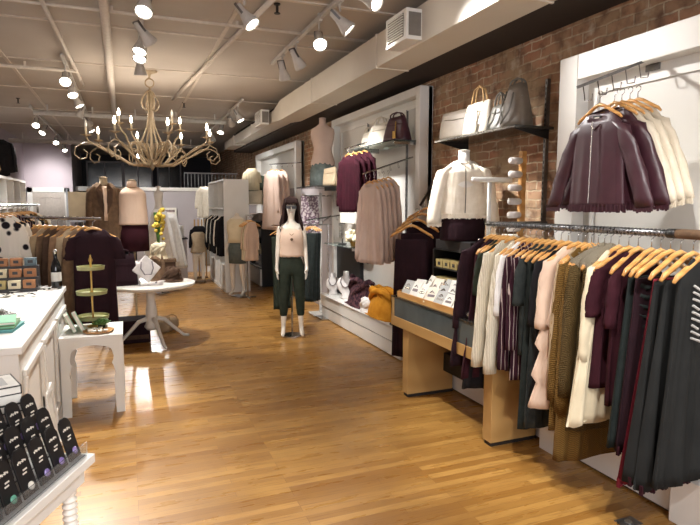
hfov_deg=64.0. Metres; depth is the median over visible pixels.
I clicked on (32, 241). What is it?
coat
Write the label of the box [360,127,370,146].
handbag
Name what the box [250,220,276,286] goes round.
shelf unit
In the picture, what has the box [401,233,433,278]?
dress
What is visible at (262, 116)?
vent
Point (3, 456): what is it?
card
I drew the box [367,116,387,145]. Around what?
handbag
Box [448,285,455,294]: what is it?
packet
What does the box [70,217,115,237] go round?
wooden hanger
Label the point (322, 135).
dress form
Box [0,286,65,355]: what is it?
countertop
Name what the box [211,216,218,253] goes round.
garment
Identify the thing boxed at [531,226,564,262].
wooden hanger
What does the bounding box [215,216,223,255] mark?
garment
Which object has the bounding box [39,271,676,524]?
floor
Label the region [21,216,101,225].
clothes rack
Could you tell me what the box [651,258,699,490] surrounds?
dress
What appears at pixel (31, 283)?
soap box
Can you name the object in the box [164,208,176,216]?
wall sign
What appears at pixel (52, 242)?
coat
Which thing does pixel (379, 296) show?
scarf
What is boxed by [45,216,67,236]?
wooden hanger
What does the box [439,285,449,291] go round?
packet
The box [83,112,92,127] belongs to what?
track spotlight
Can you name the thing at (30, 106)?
ceiling track
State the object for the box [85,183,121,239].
coat
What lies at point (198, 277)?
stand
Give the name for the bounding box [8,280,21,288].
soap box
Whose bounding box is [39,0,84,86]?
ceiling pipe
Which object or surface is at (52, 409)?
frame
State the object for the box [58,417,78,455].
card
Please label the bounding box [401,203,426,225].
wooden hanger
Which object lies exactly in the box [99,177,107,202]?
dress form
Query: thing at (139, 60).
track spotlight
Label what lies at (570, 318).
cardigan
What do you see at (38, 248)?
coat
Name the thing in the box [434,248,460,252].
shelf
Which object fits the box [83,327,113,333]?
wooden plate
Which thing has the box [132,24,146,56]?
track spotlight
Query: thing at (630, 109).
wooden hanger
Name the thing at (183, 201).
wall partition
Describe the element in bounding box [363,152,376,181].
cardigan
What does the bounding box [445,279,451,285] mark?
packet
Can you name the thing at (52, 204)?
door
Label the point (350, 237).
bunch
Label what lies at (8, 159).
jacket
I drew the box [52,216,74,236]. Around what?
wooden hanger
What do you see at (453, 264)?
box
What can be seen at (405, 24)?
grille
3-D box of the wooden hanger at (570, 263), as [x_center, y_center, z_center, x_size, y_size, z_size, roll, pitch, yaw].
[1.419,-0.088,3.204,0.441,0.232,0.028,-2,6,-22]
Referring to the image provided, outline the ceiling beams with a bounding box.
[0,0,395,140]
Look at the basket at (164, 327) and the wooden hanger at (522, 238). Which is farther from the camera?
the basket at (164, 327)
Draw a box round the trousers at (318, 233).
[316,233,318,300]
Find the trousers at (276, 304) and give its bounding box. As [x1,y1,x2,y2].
[271,237,281,309]
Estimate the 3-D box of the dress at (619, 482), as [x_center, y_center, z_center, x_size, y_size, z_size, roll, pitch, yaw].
[1.587,0.599,2.851,0.536,1.048,0.086,-2,6,-18]
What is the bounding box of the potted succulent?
[91,318,110,327]
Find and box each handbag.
[115,249,137,285]
[249,190,262,203]
[323,167,336,185]
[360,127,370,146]
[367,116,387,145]
[382,112,411,141]
[439,108,466,139]
[462,85,492,134]
[486,92,505,129]
[500,77,532,126]
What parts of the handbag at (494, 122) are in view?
handle, handle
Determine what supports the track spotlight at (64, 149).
hanging from the ceiling track at (30, 106)
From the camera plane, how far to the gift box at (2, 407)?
2.04 m
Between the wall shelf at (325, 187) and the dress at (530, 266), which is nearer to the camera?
the dress at (530, 266)
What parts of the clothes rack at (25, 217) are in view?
rail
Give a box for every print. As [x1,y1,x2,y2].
[0,471,9,488]
[17,459,26,474]
[34,447,42,462]
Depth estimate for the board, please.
8.04 m
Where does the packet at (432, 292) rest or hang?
in the wooden tray
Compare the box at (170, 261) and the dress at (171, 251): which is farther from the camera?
the dress at (171, 251)
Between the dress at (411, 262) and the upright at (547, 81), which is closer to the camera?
the upright at (547, 81)
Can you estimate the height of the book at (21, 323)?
0.019 m
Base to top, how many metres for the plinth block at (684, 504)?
0.270 m
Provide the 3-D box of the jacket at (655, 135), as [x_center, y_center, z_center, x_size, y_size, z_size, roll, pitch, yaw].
[1.526,-0.597,3.178,0.075,0.575,0.765,-3,6,-23]
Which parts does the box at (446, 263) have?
lid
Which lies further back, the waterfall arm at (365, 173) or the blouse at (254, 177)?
the blouse at (254, 177)
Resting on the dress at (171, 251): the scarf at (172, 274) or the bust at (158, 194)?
the bust at (158, 194)
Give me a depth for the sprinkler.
4.91 m
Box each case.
[250,213,262,220]
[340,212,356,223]
[436,239,475,250]
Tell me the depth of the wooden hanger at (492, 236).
4.08 m
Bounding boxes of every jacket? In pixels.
[0,139,17,172]
[249,176,263,193]
[426,160,499,226]
[546,109,654,212]
[560,107,670,210]
[618,106,677,208]
[634,104,686,205]
[643,103,694,203]
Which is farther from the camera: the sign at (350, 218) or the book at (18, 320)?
the sign at (350, 218)
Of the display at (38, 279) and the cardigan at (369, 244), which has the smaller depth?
the display at (38, 279)
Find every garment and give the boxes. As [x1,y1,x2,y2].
[207,215,213,250]
[208,216,214,251]
[210,216,216,252]
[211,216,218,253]
[213,216,220,254]
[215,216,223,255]
[216,217,224,256]
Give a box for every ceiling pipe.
[0,0,367,42]
[0,61,77,72]
[8,132,201,148]
[33,104,225,124]
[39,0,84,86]
[98,0,116,115]
[171,0,275,100]
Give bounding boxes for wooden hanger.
[0,203,24,222]
[5,203,29,221]
[31,215,41,228]
[32,216,53,235]
[39,216,59,235]
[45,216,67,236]
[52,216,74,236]
[58,216,80,237]
[65,216,88,237]
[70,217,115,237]
[390,214,433,238]
[396,209,438,232]
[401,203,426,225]
[406,197,428,219]
[476,224,501,252]
[476,224,505,254]
[480,223,510,252]
[484,223,497,241]
[488,224,518,252]
[498,223,526,254]
[502,224,533,255]
[507,226,538,256]
[514,224,545,257]
[521,230,550,258]
[525,226,557,261]
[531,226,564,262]
[538,226,573,260]
[547,228,581,260]
[559,226,587,263]
[560,227,594,263]
[568,227,601,264]
[578,91,622,124]
[580,228,613,270]
[592,229,628,266]
[593,229,634,270]
[601,88,637,114]
[609,230,660,274]
[611,88,644,113]
[619,87,653,112]
[622,230,675,276]
[627,85,661,110]
[628,231,684,277]
[634,238,689,278]
[648,234,693,280]
[659,240,699,281]
[672,255,699,283]
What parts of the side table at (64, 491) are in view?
spool leg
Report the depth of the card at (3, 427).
1.92 m
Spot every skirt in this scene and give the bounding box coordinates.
[120,225,149,251]
[309,163,333,185]
[440,218,484,240]
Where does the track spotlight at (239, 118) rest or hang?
hanging from the ceiling track at (242, 99)
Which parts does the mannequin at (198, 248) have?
leg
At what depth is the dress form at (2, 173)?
9.43 m
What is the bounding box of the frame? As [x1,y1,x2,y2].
[42,382,61,441]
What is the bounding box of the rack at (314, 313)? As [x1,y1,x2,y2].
[304,193,331,315]
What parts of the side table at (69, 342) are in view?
arch panel, arch panel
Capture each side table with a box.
[7,453,94,524]
[58,321,124,417]
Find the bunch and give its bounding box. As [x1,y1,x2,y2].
[345,229,355,245]
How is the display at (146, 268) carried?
on the round table at (151, 319)
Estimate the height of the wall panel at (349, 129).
2.570 m
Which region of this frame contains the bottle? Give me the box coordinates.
[51,249,61,288]
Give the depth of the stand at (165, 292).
10.67 m
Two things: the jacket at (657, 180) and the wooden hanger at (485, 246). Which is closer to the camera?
the jacket at (657, 180)
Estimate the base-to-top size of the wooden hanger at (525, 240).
0.232 m
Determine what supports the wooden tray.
on the display table at (428, 332)
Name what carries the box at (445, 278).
on the rack at (437, 252)
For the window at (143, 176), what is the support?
in the wall at (194, 164)
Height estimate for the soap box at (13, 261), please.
0.070 m
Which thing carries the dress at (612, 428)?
hanging from the wooden hanger at (644, 253)
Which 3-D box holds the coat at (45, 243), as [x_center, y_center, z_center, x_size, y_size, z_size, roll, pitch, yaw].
[-2.831,0.115,5.589,0.109,0.917,0.526,3,7,29]
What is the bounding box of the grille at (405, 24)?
[388,11,420,44]
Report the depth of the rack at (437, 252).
5.16 m
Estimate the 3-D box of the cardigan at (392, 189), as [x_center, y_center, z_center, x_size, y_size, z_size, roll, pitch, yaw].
[0.366,-0.458,6.074,0.103,0.859,0.493,-4,7,-36]
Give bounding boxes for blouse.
[242,168,261,189]
[472,240,497,295]
[493,242,519,315]
[528,246,571,408]
[566,250,610,427]
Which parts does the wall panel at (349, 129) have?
moulding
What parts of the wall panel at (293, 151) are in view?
panel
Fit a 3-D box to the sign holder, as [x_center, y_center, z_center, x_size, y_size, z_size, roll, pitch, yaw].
[-3.579,-0.034,7.546,0.298,1.900,0.298,2,6,17]
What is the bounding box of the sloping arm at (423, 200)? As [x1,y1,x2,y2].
[419,180,432,209]
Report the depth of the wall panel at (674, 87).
3.39 m
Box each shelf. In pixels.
[0,207,24,208]
[297,185,336,190]
[324,242,354,250]
[350,139,415,153]
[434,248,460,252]
[434,266,456,271]
[435,124,553,149]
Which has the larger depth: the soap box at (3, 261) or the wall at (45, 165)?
the wall at (45, 165)
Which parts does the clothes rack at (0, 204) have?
rail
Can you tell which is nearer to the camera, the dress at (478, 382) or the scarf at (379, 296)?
the dress at (478, 382)
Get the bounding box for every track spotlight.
[32,115,39,128]
[39,121,47,135]
[53,133,58,144]
[59,63,71,86]
[62,144,67,151]
[67,76,78,98]
[73,87,83,108]
[74,100,85,118]
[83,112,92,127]
[87,118,94,132]
[132,19,156,47]
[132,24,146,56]
[132,35,146,63]
[134,0,152,19]
[134,63,146,75]
[210,128,215,140]
[217,124,223,134]
[227,111,235,127]
[233,105,243,122]
[234,0,259,31]
[277,54,290,81]
[289,41,306,70]
[313,19,327,51]
[330,0,354,36]
[359,0,383,11]
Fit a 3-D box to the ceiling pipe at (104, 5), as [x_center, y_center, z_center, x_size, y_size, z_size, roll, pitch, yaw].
[-2.320,-2.249,5.330,0.087,0.134,11.000,-2,6,-22]
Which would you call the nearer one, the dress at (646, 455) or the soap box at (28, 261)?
the dress at (646, 455)
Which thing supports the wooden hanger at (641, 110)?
hanging from the waterfall arm at (655, 66)
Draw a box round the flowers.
[151,208,165,242]
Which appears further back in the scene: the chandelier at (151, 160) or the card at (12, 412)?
the chandelier at (151, 160)
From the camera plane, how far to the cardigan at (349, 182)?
6.47 m
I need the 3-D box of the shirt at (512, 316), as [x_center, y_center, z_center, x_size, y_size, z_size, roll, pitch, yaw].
[1.245,0.316,3.687,0.537,0.895,0.090,-2,6,-21]
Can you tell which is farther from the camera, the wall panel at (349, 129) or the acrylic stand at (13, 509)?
the wall panel at (349, 129)
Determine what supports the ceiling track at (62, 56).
attached to the ceiling
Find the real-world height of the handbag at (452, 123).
0.270 m
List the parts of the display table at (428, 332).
panel leg, case frame, smoked glass, panel leg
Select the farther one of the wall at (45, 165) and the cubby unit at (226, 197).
the wall at (45, 165)
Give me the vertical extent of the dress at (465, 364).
0.994 m
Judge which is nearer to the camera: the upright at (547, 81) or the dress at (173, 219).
the upright at (547, 81)
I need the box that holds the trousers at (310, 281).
[303,233,315,301]
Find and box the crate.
[119,315,150,343]
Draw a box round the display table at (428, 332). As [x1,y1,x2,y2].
[391,295,535,446]
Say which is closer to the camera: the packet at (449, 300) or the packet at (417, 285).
the packet at (449, 300)
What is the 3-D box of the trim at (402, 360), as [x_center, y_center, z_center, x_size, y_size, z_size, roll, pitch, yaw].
[1.153,1.169,5.074,0.315,0.020,7.900,-2,6,-22]
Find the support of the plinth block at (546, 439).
on the floor
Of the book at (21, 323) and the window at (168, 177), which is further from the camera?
the window at (168, 177)
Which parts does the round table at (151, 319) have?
leg, leg, leg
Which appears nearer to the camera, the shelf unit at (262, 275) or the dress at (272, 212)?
the dress at (272, 212)
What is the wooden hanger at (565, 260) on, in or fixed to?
hanging from the rail at (690, 234)
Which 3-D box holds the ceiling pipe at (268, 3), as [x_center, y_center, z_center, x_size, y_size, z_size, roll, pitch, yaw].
[-1.645,-2.418,6.664,0.048,0.074,5.620,-3,7,-26]
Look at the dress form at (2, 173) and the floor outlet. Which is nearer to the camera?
the floor outlet
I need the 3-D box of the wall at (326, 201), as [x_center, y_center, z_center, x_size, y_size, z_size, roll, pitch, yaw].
[-1.357,-0.506,11.578,0.070,2.000,6.500,-2,6,-22]
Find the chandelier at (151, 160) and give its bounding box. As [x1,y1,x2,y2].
[74,69,220,169]
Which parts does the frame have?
panel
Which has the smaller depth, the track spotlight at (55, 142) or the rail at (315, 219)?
the rail at (315, 219)
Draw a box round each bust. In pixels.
[154,186,163,208]
[326,273,338,294]
[336,271,349,298]
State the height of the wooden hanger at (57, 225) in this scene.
0.232 m
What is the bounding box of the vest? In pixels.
[577,243,624,345]
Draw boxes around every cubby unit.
[0,175,26,212]
[208,179,250,292]
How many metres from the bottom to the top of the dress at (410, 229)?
1.267 m
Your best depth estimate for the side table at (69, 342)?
4.53 m
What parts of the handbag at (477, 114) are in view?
handle, handle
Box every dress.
[63,229,125,324]
[144,209,179,264]
[168,214,187,267]
[262,170,281,229]
[276,171,285,210]
[281,171,289,197]
[392,239,428,356]
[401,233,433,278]
[406,227,438,247]
[412,222,439,238]
[449,238,485,366]
[453,238,482,355]
[460,239,491,378]
[462,239,494,388]
[517,244,544,429]
[523,245,550,428]
[606,274,669,447]
[614,275,674,455]
[616,277,673,487]
[621,279,672,486]
[633,280,698,495]
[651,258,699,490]
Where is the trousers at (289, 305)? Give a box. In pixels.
[288,276,291,307]
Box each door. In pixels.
[32,192,65,225]
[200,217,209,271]
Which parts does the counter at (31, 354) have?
raised frame, raised frame, skirting, raised frame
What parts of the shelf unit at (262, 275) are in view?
shelf, panel, panel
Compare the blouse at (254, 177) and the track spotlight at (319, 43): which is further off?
the blouse at (254, 177)
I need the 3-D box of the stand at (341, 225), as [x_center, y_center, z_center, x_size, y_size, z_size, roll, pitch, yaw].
[-0.112,-0.394,7.623,0.172,0.288,0.123,4,7,34]
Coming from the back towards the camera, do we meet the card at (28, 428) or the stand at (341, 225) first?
the stand at (341, 225)
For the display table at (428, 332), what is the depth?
4.39 m
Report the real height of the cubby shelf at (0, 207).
0.025 m
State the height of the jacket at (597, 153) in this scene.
0.570 m
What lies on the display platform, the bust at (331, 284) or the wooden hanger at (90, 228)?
the bust at (331, 284)
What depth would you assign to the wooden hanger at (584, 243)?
3.27 m
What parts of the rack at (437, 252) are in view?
frame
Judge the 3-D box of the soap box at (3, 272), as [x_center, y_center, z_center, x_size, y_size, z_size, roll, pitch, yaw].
[-2.992,0.096,4.796,0.092,0.070,0.052,-2,6,-22]
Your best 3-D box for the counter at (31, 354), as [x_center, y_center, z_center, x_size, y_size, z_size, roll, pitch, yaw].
[-2.863,0.832,3.822,1.506,0.950,2.380,-2,6,-22]
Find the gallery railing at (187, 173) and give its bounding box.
[184,172,237,187]
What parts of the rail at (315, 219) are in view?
arm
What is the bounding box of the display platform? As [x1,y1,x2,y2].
[320,292,402,359]
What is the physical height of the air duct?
0.316 m
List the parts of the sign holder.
panel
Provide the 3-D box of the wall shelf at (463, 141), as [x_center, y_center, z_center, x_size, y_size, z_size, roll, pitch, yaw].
[1.162,-1.030,4.707,0.360,0.090,1.160,-2,6,-22]
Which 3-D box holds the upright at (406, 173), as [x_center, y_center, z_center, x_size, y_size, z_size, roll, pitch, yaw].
[0.647,-0.794,6.398,0.026,1.850,0.024,-2,6,-22]
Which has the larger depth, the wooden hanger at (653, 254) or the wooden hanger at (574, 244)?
the wooden hanger at (574, 244)
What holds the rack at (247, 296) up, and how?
on the floor
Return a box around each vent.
[255,109,268,127]
[386,7,421,51]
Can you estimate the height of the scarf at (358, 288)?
0.393 m
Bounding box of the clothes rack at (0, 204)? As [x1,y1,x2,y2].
[0,204,39,212]
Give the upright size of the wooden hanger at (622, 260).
0.232 m
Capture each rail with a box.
[269,162,301,166]
[271,224,331,320]
[305,215,339,223]
[485,221,699,239]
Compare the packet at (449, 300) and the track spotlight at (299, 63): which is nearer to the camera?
the packet at (449, 300)
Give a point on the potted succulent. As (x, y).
(100, 322)
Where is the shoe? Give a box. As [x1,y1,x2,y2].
[155,280,165,285]
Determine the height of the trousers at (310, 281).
0.969 m
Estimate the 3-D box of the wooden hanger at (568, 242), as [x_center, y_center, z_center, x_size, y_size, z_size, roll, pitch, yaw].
[1.332,-0.111,3.421,0.441,0.232,0.028,-2,6,-18]
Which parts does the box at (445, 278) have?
lid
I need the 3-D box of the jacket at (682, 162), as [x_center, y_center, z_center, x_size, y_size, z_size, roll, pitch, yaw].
[1.638,-0.625,3.220,0.075,0.575,0.765,-2,6,-22]
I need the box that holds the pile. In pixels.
[0,308,16,316]
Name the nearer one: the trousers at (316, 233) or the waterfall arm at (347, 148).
the waterfall arm at (347, 148)
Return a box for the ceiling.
[0,0,427,157]
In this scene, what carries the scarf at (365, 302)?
on the display platform
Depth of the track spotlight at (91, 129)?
11.04 m
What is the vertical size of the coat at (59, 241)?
0.967 m
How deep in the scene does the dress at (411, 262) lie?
5.43 m
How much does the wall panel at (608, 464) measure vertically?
0.195 m
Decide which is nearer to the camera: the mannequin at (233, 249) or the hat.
the hat
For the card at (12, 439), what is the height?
0.152 m
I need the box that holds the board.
[337,246,363,293]
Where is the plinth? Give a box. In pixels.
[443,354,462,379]
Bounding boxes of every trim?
[27,187,69,225]
[76,186,124,190]
[139,187,198,190]
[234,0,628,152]
[402,360,668,511]
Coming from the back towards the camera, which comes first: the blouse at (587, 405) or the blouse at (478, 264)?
the blouse at (478, 264)
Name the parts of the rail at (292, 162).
arm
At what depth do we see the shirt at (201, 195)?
12.67 m
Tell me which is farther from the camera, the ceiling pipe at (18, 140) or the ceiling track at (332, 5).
the ceiling pipe at (18, 140)
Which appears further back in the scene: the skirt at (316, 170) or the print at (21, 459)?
the skirt at (316, 170)
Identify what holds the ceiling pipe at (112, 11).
attached to the ceiling
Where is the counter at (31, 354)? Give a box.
[0,286,66,419]
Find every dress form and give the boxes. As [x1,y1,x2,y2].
[0,150,9,175]
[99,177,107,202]
[310,117,334,166]
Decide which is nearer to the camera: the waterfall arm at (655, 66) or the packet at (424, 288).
the waterfall arm at (655, 66)
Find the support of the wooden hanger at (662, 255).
hanging from the rail at (690, 234)
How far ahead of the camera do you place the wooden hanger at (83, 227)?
5.35 m
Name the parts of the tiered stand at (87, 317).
rod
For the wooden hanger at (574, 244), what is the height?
0.232 m
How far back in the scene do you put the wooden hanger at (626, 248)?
2.98 m
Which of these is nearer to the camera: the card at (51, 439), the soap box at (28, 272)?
the card at (51, 439)
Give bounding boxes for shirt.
[195,187,208,217]
[497,242,525,370]
[504,243,532,379]
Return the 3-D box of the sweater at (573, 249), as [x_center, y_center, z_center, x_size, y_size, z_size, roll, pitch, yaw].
[1.383,0.299,3.337,0.536,0.788,0.103,-3,7,-29]
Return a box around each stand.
[0,427,86,524]
[76,255,108,327]
[155,291,169,293]
[194,219,207,278]
[338,223,346,243]
[471,177,512,239]
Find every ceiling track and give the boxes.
[29,104,63,139]
[60,53,90,120]
[200,98,243,137]
[270,0,337,64]
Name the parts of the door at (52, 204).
moulding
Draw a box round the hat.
[149,242,167,258]
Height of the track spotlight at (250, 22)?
0.292 m
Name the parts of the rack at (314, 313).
arm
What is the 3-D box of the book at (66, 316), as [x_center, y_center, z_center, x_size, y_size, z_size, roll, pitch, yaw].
[-2.300,0.493,4.600,0.093,0.157,0.132,-3,7,-30]
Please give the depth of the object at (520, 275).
3.51 m
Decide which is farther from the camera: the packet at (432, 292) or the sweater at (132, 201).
the sweater at (132, 201)
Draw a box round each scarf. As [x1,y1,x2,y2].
[150,255,165,280]
[160,266,182,281]
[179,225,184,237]
[300,196,310,232]
[309,196,319,232]
[345,274,374,308]
[359,297,369,312]
[365,284,392,321]
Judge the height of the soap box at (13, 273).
0.070 m
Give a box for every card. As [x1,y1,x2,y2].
[0,413,7,454]
[0,440,13,477]
[0,460,18,507]
[3,426,25,460]
[4,402,24,443]
[11,448,36,493]
[20,393,39,433]
[20,416,40,449]
[28,437,51,479]
[36,407,53,452]
[43,427,65,467]
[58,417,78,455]
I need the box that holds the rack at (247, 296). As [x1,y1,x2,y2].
[240,215,255,298]
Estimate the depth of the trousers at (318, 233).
7.95 m
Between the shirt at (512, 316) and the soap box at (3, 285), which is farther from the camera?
the soap box at (3, 285)
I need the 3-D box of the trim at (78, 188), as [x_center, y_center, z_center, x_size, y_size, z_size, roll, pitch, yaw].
[-7.432,-2.296,17.455,2.000,0.140,0.200,-2,6,-22]
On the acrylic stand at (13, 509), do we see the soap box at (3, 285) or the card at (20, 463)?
the card at (20, 463)
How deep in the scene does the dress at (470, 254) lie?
4.05 m
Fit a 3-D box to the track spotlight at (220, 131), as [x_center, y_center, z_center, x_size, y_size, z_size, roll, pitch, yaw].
[-2.603,-2.728,11.309,0.134,0.294,0.185,2,6,17]
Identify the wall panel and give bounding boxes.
[255,140,303,257]
[332,85,432,287]
[452,376,669,509]
[554,14,699,274]
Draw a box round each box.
[0,258,8,266]
[0,269,7,277]
[0,281,6,289]
[0,374,21,405]
[0,402,22,422]
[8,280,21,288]
[9,269,21,277]
[10,258,22,265]
[23,268,36,276]
[23,279,35,288]
[24,257,36,265]
[164,258,176,266]
[436,258,448,267]
[442,277,456,284]
[443,259,458,268]
[450,261,458,269]
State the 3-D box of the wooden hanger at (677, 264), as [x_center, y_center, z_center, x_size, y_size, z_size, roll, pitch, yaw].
[1.634,-0.033,2.668,0.441,0.232,0.028,-3,7,-24]
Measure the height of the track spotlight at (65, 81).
0.287 m
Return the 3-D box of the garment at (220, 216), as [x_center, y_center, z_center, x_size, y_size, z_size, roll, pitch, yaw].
[-2.503,-0.544,11.276,0.507,0.777,0.103,-2,6,-22]
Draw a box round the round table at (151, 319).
[117,278,194,348]
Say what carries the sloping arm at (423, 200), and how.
attached to the wall at (536, 60)
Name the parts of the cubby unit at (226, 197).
drawer, drawer, drawer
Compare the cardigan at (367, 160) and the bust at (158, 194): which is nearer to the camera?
the cardigan at (367, 160)
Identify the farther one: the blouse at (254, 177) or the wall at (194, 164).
the wall at (194, 164)
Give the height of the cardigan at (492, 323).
0.888 m
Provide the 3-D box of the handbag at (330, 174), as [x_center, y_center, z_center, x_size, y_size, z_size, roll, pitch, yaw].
[-0.272,-1.182,7.689,0.110,0.250,0.248,-6,8,-44]
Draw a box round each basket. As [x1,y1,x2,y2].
[158,316,171,332]
[167,314,178,330]
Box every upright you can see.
[405,110,407,232]
[540,79,550,220]
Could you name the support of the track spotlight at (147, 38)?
hanging from the ceiling track
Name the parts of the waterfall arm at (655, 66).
arm, wall plate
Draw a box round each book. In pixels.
[0,314,15,325]
[0,317,20,329]
[0,321,24,332]
[63,312,76,332]
[71,311,84,331]
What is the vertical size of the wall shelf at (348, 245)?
0.054 m
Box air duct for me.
[225,0,555,149]
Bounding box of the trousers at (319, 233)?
[318,233,320,299]
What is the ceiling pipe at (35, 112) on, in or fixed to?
attached to the ceiling
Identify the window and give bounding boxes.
[86,161,123,186]
[123,162,152,186]
[157,163,181,187]
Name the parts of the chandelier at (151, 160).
arm, arm, arm, arm, arm, arm, stem, arm, arm, arm, arm, arm, arm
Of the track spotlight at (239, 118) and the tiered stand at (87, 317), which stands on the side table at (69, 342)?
the tiered stand at (87, 317)
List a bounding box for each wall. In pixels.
[0,127,24,180]
[22,143,74,225]
[71,144,82,226]
[81,154,210,225]
[211,0,699,239]
[250,188,331,303]
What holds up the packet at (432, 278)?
on the wooden tray
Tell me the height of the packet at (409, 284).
0.128 m
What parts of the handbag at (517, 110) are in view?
handle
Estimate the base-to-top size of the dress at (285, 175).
1.050 m
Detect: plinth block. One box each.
[539,427,553,454]
[668,479,699,524]
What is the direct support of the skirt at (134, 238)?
on the mannequin at (136, 301)
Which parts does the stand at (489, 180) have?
post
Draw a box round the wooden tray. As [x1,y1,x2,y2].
[397,289,452,314]
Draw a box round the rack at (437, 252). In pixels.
[432,248,460,356]
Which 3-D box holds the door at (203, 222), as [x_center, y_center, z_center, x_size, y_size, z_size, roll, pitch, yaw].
[-3.567,-0.583,14.149,0.380,1.620,0.100,-2,6,-22]
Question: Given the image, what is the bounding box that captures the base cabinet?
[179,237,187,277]
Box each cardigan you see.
[189,226,206,247]
[336,155,361,212]
[349,154,366,185]
[355,183,383,264]
[358,153,371,182]
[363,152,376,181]
[368,182,390,263]
[378,181,393,261]
[383,180,397,260]
[387,179,402,238]
[471,240,514,366]
[483,241,514,374]
[547,247,581,430]
[552,248,615,461]
[558,242,609,431]
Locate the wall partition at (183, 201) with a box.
[137,191,249,271]
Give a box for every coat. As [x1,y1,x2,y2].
[29,228,46,256]
[32,227,44,234]
[35,228,51,280]
[41,228,63,286]
[48,228,70,286]
[55,228,77,324]
[61,229,78,324]
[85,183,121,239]
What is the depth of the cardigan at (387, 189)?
5.88 m
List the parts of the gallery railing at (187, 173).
rail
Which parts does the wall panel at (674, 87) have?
panel, moulding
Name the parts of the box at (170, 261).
lid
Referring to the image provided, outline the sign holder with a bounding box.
[66,189,85,225]
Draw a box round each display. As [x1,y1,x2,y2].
[0,265,40,292]
[132,255,160,285]
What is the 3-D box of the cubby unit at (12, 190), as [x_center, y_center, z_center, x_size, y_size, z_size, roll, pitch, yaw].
[-5.828,-0.294,8.783,0.650,2.160,5.200,-2,6,-22]
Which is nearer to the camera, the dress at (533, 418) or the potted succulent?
the dress at (533, 418)
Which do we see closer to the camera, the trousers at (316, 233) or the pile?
the pile
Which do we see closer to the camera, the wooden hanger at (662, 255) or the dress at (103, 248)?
the wooden hanger at (662, 255)
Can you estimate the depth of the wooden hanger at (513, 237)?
3.88 m
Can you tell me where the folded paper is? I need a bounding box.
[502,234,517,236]
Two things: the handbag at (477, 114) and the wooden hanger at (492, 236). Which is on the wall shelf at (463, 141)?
the handbag at (477, 114)
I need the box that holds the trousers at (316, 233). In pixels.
[316,233,317,292]
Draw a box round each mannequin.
[127,179,137,315]
[191,232,206,283]
[226,213,246,296]
[275,196,307,337]
[456,149,473,187]
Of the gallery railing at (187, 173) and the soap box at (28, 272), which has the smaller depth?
the soap box at (28, 272)
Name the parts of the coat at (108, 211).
panel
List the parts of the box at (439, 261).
lid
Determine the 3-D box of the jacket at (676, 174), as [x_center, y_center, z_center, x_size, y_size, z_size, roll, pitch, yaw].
[1.582,-0.611,3.199,0.080,0.575,0.766,-2,6,-22]
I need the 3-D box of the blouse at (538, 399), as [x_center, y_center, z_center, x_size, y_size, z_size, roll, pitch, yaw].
[1.360,0.386,3.405,0.585,0.975,0.149,-2,6,-15]
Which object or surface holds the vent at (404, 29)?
attached to the air duct
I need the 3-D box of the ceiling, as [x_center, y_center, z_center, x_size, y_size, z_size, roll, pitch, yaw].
[-2.970,-2.629,7.843,5.850,0.100,27.200,-2,6,-22]
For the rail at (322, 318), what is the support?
on the floor
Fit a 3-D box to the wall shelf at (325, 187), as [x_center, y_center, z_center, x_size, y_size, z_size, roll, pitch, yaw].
[-0.338,-1.067,8.140,0.620,0.070,1.000,-2,6,-22]
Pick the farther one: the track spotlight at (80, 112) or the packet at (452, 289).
the track spotlight at (80, 112)
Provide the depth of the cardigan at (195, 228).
12.53 m
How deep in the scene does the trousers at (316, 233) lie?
7.88 m
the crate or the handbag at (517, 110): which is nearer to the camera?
the handbag at (517, 110)
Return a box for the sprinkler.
[274,2,279,14]
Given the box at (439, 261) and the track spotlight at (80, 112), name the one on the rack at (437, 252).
the box at (439, 261)
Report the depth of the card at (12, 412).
1.99 m
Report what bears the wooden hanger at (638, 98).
hanging from the waterfall arm at (655, 66)
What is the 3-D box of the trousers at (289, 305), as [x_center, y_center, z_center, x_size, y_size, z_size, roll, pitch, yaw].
[-0.917,0.143,8.099,0.177,1.048,0.081,1,6,7]
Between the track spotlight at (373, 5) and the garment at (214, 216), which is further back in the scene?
the garment at (214, 216)
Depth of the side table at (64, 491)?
1.96 m
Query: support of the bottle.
on the counter at (31, 354)
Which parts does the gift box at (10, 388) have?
lid panel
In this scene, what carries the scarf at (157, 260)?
on the round table at (151, 319)
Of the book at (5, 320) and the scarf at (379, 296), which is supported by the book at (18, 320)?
the book at (5, 320)
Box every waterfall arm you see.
[344,141,367,152]
[362,156,412,178]
[576,61,660,100]
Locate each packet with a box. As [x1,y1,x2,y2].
[402,280,414,293]
[409,281,423,295]
[417,279,427,283]
[417,284,430,298]
[423,287,440,301]
[426,275,436,284]
[432,280,441,287]
[433,278,445,284]
[433,290,449,303]
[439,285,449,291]
[442,293,454,306]
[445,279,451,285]
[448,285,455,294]
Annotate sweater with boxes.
[0,216,31,265]
[10,216,31,240]
[17,215,32,226]
[119,181,147,224]
[547,247,575,380]
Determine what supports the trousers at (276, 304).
hanging from the wooden hanger
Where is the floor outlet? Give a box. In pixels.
[614,516,642,524]
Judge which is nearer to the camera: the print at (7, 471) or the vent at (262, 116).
the print at (7, 471)

